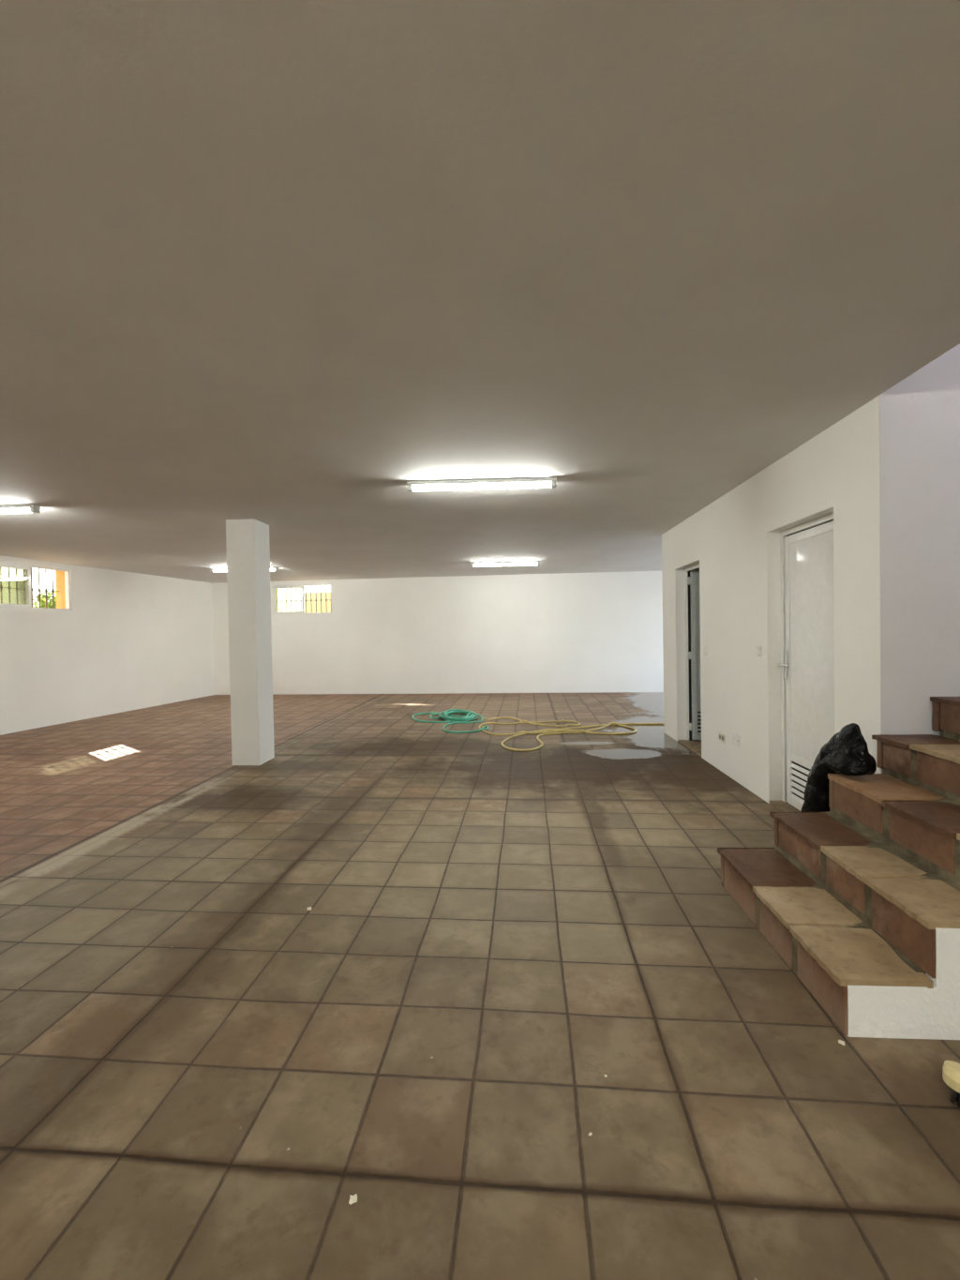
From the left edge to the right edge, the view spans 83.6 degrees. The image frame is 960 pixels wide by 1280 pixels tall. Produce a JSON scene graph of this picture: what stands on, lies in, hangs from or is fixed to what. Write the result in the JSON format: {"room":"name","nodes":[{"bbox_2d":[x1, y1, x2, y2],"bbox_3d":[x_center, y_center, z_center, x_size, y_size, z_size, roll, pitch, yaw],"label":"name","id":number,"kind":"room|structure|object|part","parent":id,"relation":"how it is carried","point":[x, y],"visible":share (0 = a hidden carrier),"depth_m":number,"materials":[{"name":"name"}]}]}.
{"room":"empty basement","nodes":[
{"label":"empty basement","id":0,"kind":"room"},
{"bbox_2d":[0,555,215,735],"bbox_3d":[-8.207,0.147,5.070,0.302,2.816,17.850,-1,1,9],"label":"wall","id":1,"kind":"structure","parent":0,"point":[127,641],"depth_m":10.32,"materials":[{"name":"white paint"}]},
{"bbox_2d":[0,567,18,603],"bbox_3d":[-7.716,-0.885,8.783,0.047,0.586,0.284,-1,1,10],"label":"window grille","id":2,"kind":"object","parent":1,"relation":"in","point":[1,587],"depth_m":8.79,"materials":[{"name":"metal"}]},
{"bbox_2d":[0,560,71,610],"bbox_3d":[-7.614,-0.876,8.911,0.298,0.741,1.517,-1,1,9],"label":"window","id":3,"kind":"structure","parent":1,"relation":"in","point":[23,571],"depth_m":8.93,"materials":[{"name":"white metal"}]},
{"bbox_3d":[-7.540,-0.868,8.557,0.028,0.672,0.766,-1,1,9],"label":"sash","id":4,"kind":"part","parent":3,"relation":"part of","materials":[{"name":"white metal"}]},
{"bbox_3d":[-7.540,-0.862,8.557,0.005,0.594,0.675,-1,1,9],"label":"pane","id":5,"kind":"part","parent":3,"relation":"part of","materials":[{"name":"clear glass"}]},
{"bbox_2d":[30,567,59,608],"bbox_3d":[-7.615,-0.896,9.382,0.047,0.676,0.495,-1,1,10],"label":"window grille","id":6,"kind":"object","parent":1,"relation":"in","point":[52,591],"depth_m":9.41,"materials":[{"name":"metal"}]},
{"bbox_2d":[225,518,274,765],"bbox_3d":[-2.702,0.029,6.338,0.333,2.838,0.388,-1,1,4],"label":"pillar","id":7,"kind":"structure","parent":0,"point":[248,540],"depth_m":6.16,"materials":[{"name":"paint"}]},
{"bbox_2d":[211,571,663,694],"bbox_3d":[-0.673,-0.122,13.077,16.200,2.816,0.301,-1,1,6],"label":"wall","id":8,"kind":"structure","parent":0,"point":[596,632],"depth_m":12.88,"materials":[{"name":"white paint"}]},
{"bbox_2d":[271,583,332,615],"bbox_3d":[-4.381,-1.011,13.429,1.560,0.741,0.298,-1,1,6],"label":"window","id":9,"kind":"structure","parent":8,"relation":"in","point":[275,594],"depth_m":13.31,"materials":[{"name":"white metal"}]},
{"bbox_3d":[-4.740,-1.000,13.334,0.787,0.672,0.028,-1,1,6],"label":"sash","id":10,"kind":"part","parent":9,"relation":"part of","materials":[{"name":"white metal"}]},
{"bbox_3d":[-4.737,-1.000,13.368,0.787,0.672,0.028,-1,1,6],"label":"sash","id":11,"kind":"part","parent":9,"relation":"part of","materials":[{"name":"white metal"}]},
{"bbox_2d":[280,585,331,613],"bbox_3d":[-4.373,-1.013,13.508,1.560,0.740,0.049,-1,1,6],"label":"window grille","id":12,"kind":"object","parent":8,"relation":"in","point":[295,600],"visible":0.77,"depth_m":13.50,"materials":[{"name":"metal"}]},
{"bbox_2d":[0,0,959,583],"bbox_3d":[-1.153,-1.507,4.938,15.675,0.250,16.665,-1,1,4],"label":"ceiling","id":13,"kind":"structure","parent":0,"point":[287,266],"depth_m":1.92,"materials":[{"name":"paint"}]},
{"bbox_2d":[0,503,40,513],"bbox_3d":[-5.015,-1.281,5.333,1.304,0.080,0.090,-1,1,4],"label":"ceiling lamp","id":14,"kind":"object","parent":13,"relation":"attached to","point":[30,507],"visible":1,"depth_m":5.27,"materials":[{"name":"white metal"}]},
{"bbox_2d":[210,567,226,572],"bbox_3d":[-4.931,-1.366,10.146,0.560,0.080,0.597,-1,1,2],"label":"ceiling lamp","id":15,"kind":"object","parent":13,"relation":"attached to","point":[224,569],"depth_m":10.49,"materials":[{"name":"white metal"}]},
{"bbox_2d":[270,566,278,571],"bbox_3d":[-3.896,-1.384,10.139,0.355,0.080,0.598,-1,1,2],"label":"ceiling lamp","id":16,"kind":"object","parent":13,"relation":"attached to","point":[272,568],"depth_m":10.46,"materials":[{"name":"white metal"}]},
{"bbox_2d":[406,477,557,492],"bbox_3d":[0.015,-1.358,4.704,1.304,0.080,0.090,-1,1,2],"label":"ceiling lamp","id":17,"kind":"object","parent":13,"relation":"attached to","point":[535,482],"visible":1,"depth_m":4.67,"materials":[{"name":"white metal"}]},
{"bbox_2d":[471,560,539,566],"bbox_3d":[0.488,-1.464,10.325,1.304,0.080,0.090,-1,1,2],"label":"ceiling lamp","id":18,"kind":"object","parent":13,"relation":"attached to","point":[520,563],"visible":1,"depth_m":10.29,"materials":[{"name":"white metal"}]},
{"bbox_2d":[0,692,959,1279],"bbox_3d":[-1.149,1.505,5.211,16.200,0.150,17.000,-1,1,4],"label":"floor","id":19,"kind":"structure","parent":0,"point":[202,1067],"depth_m":2.02,"materials":[{"name":"tile"}]},
{"bbox_2d":[348,1193,357,1204],"bbox_3d":[-0.336,1.479,1.420,0.021,0.005,0.020,-1,1,-12],"label":"flake","id":20,"kind":"object","parent":19,"relation":"on","point":[353,1198],"visible":1,"depth_m":1.42,"materials":[{"name":"white paint"}]},
{"bbox_2d":[411,708,488,733],"bbox_3d":[-0.490,1.313,8.870,1.089,0.093,2.054,-1,1,-16],"label":"garden hose","id":21,"kind":"object","parent":19,"relation":"on","point":[447,715],"visible":1,"depth_m":8.93,"materials":[{"name":"green rubber"}]},
{"bbox_2d":[478,716,663,751],"bbox_3d":[1.150,1.322,7.660,2.814,0.053,2.367,-1,1,19],"label":"garden hose","id":22,"kind":"object","parent":19,"relation":"on","point":[565,730],"visible":1,"depth_m":7.93,"materials":[{"name":"yellow rubber"}]},
{"bbox_2d":[717,696,959,1039],"bbox_3d":[2.873,0.344,2.452,3.106,2.125,1.266,-1,1,4],"label":"staircase","id":23,"kind":"structure","parent":19,"relation":"on","point":[860,898],"depth_m":2.37,"materials":[{"name":"brown tile"}]},
{"bbox_2d":[800,722,876,812],"bbox_3d":[2.084,0.934,3.142,0.218,0.935,0.450,-1,1,-13],"label":"bag","id":24,"kind":"object","parent":23,"relation":"on","point":[846,753],"visible":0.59,"depth_m":3.06,"materials":[{"name":"black plastic"}]},
{"bbox_2d":[942,1060,959,1108],"bbox_3d":[1.584,1.398,1.555,0.088,0.098,0.388,-2,1,-30],"label":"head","id":25,"kind":"object","parent":19,"relation":"on","point":[951,1070],"visible":1,"depth_m":1.68},
{"bbox_2d":[662,395,881,803],"bbox_3d":[4.551,-0.078,5.257,4.177,2.816,4.544,-1,1,4],"label":"wall","id":26,"kind":"structure","parent":0,"point":[734,540],"depth_m":4.53,"materials":[{"name":"white paint"}]},
{"bbox_2d":[677,739,701,756],"bbox_3d":[2.707,1.330,6.603,0.260,0.018,0.902,-1,1,4],"label":"sill","id":27,"kind":"structure","parent":26,"relation":"attached to","point":[695,745],"depth_m":6.75,"materials":[{"name":"ceramic"}]},
{"bbox_2d":[684,563,701,740],"bbox_3d":[3.096,0.192,6.557,0.870,2.242,0.902,-1,1,4],"label":"door","id":28,"kind":"structure","parent":26,"relation":"in","point":[691,579],"depth_m":6.96,"materials":[{"name":"white metal"}]},
{"bbox_3d":[3.148,0.021,6.940,0.690,1.699,0.016,-1,1,4],"label":"panel","id":29,"kind":"part","parent":28,"relation":"part of","materials":[{"name":"white metal"}]},
{"bbox_2d":[718,732,725,742],"bbox_3d":[2.488,1.004,5.524,0.012,0.084,0.160,-1,1,4],"label":"wall socket","id":30,"kind":"object","parent":26,"relation":"attached to","point":[721,737],"visible":1,"depth_m":5.51,"materials":[{"name":"beige plastic"}]},
{"bbox_2d":[732,732,739,747],"bbox_3d":[2.465,0.960,5.174,0.013,0.110,0.170,-1,1,4],"label":"cover","id":31,"kind":"object","parent":26,"relation":"attached to","point":[735,737],"visible":1,"depth_m":5.16,"materials":[{"name":"white plastic"}]},
{"bbox_2d":[756,646,761,656],"bbox_3d":[2.416,0.097,4.660,0.017,0.084,0.080,-1,1,4],"label":"light switch","id":32,"kind":"object","parent":26,"relation":"attached to","point":[759,648],"visible":1,"depth_m":4.64,"materials":[{"name":"beige plastic"}]},
{"bbox_2d":[769,800,800,812],"bbox_3d":[2.531,1.371,4.049,0.250,0.030,0.928,-1,1,4],"label":"sill","id":33,"kind":"structure","parent":26,"relation":"attached to","point":[781,805],"depth_m":4.37,"materials":[{"name":"ceramic"}]},
{"bbox_2d":[778,512,834,811],"bbox_3d":[2.496,0.238,4.030,0.141,2.258,0.928,-1,1,4],"label":"door","id":34,"kind":"structure","parent":26,"relation":"in","point":[806,549],"depth_m":4.14,"materials":[{"name":"white metal"}]},
{"bbox_3d":[2.476,0.207,4.345,0.062,0.230,0.153,-1,1,4],"label":"handle","id":35,"kind":"part","parent":34,"relation":"part of","materials":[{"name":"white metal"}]},
{"bbox_3d":[2.509,0.078,4.027,0.012,1.707,0.684,-1,1,4],"label":"panel","id":36,"kind":"part","parent":34,"relation":"part of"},
{"bbox_2d":[879,343,959,773],"bbox_3d":[4.390,-1.329,3.026,4.177,5.400,0.124,-1,1,4],"label":"wall","id":37,"kind":"structure","parent":0,"point":[920,414],"depth_m":3.10,"materials":[{"name":"paint"}]},
{"label":"outside","id":38,"kind":"structure","parent":0,"visible":0},
{"bbox_3d":[-2.434,-0.381,9.165,22.000,0.330,22.000,-1,1,4],"label":"ground","id":39,"kind":"structure","parent":38,"visible":0},
{"bbox_2d":[0,578,20,603],"bbox_3d":[-11.814,-0.906,9.921,0.200,1.020,7.350,-1,1,4],"label":"wall","id":40,"kind":"structure","parent":39,"relation":"on","point":[5,582],"depth_m":13.18,"materials":[{"name":"yellow paint"}]},
{"bbox_2d":[32,587,56,608],"bbox_3d":[-9.365,-0.815,12.093,1.183,0.691,1.513,-1,1,4],"label":"bush","id":41,"kind":"object","parent":39,"relation":"on","point":[42,595],"visible":0.19,"depth_m":11.62,"materials":[{"name":"green plant"}]},
{"bbox_2d":[304,591,331,613],"bbox_3d":[-4.842,-1.062,16.820,1.350,0.850,0.200,-1,1,4],"label":"wall","id":42,"kind":"structure","parent":39,"relation":"on","point":[313,594],"depth_m":16.73,"materials":[{"name":"yellow paint"}]}
]}

